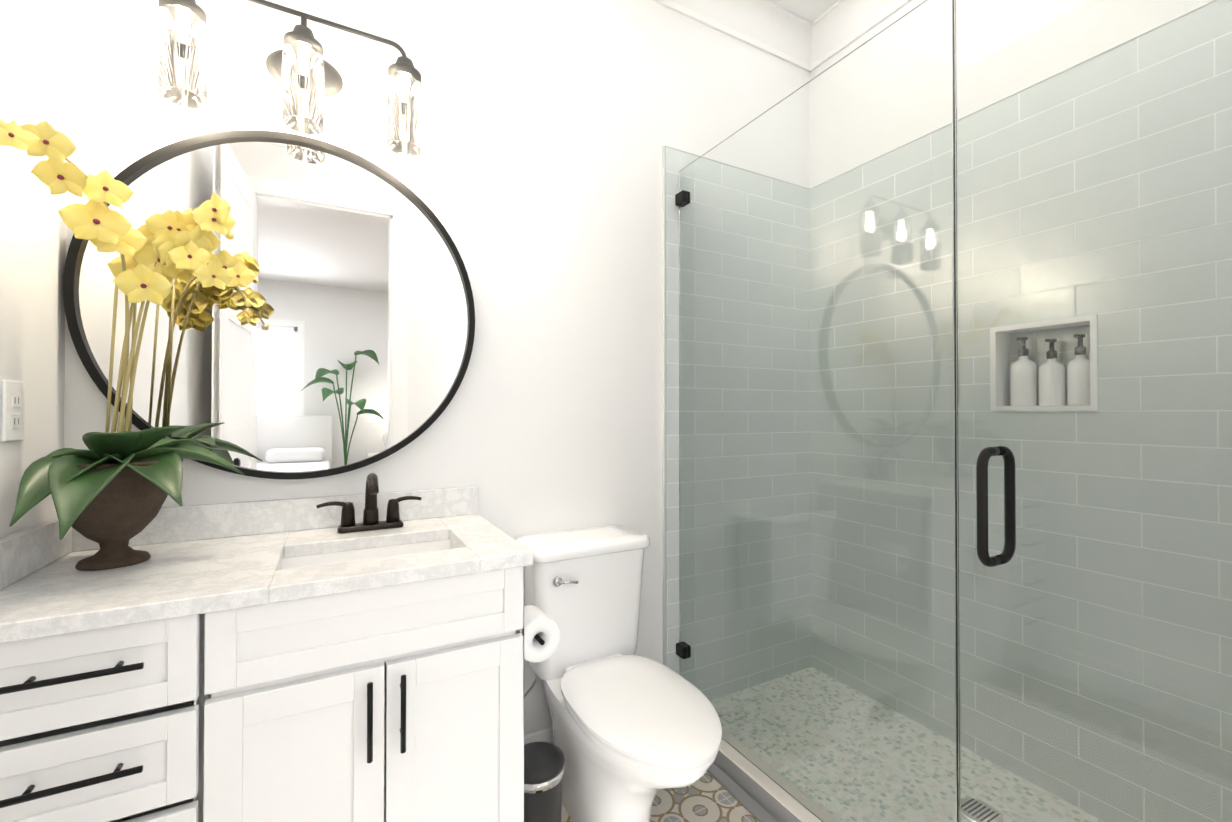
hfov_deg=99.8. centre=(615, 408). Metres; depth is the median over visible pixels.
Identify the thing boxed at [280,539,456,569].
sink
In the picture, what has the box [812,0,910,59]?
crown molding
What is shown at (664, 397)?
trim
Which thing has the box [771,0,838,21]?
ceiling
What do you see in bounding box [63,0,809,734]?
wall
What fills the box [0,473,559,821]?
bathroom vanity
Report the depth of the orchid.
1.05 m
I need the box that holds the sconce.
[156,0,422,156]
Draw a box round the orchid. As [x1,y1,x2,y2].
[0,119,254,570]
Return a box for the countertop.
[0,486,532,643]
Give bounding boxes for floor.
[561,771,758,821]
[958,743,958,788]
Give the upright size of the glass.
2.042 m
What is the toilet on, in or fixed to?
on the floor at (706, 797)
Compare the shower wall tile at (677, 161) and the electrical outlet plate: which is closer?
the electrical outlet plate
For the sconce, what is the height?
0.286 m
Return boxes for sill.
[707,739,821,821]
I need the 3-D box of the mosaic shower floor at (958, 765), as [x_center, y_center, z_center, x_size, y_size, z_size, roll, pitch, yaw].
[1.062,1.174,1.301,0.689,0.040,1.991,0,-1,-29]
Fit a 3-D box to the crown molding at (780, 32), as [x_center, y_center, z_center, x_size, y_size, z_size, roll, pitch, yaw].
[-0.163,-1.613,1.745,2.447,0.140,0.090,0,-1,-29]
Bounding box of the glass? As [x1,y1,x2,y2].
[675,0,1231,821]
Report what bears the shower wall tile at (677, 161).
attached to the wall at (530, 176)
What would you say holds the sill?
on the floor at (706, 797)
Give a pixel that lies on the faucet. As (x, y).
(371, 523)
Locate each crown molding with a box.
[652,0,826,71]
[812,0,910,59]
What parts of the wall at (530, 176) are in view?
round mirror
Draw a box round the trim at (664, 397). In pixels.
[662,146,699,665]
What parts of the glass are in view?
panel, handle, door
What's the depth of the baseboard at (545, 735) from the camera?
1.70 m
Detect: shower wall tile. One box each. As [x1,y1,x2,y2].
[666,147,698,674]
[955,123,958,742]
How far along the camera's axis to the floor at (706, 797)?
1.56 m
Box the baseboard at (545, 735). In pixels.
[524,727,552,744]
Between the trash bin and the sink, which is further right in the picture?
the trash bin
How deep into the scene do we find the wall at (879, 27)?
2.11 m
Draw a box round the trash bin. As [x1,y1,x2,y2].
[524,742,564,821]
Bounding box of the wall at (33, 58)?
[0,0,67,537]
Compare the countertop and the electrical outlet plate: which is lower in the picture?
the countertop
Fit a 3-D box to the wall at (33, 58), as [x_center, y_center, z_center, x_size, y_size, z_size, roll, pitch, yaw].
[-0.827,-0.254,0.278,0.120,2.880,2.240,0,-1,-29]
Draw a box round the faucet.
[316,473,421,532]
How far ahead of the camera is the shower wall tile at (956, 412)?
1.80 m
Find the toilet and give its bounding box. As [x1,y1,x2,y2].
[516,525,721,821]
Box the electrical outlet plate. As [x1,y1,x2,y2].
[1,380,24,441]

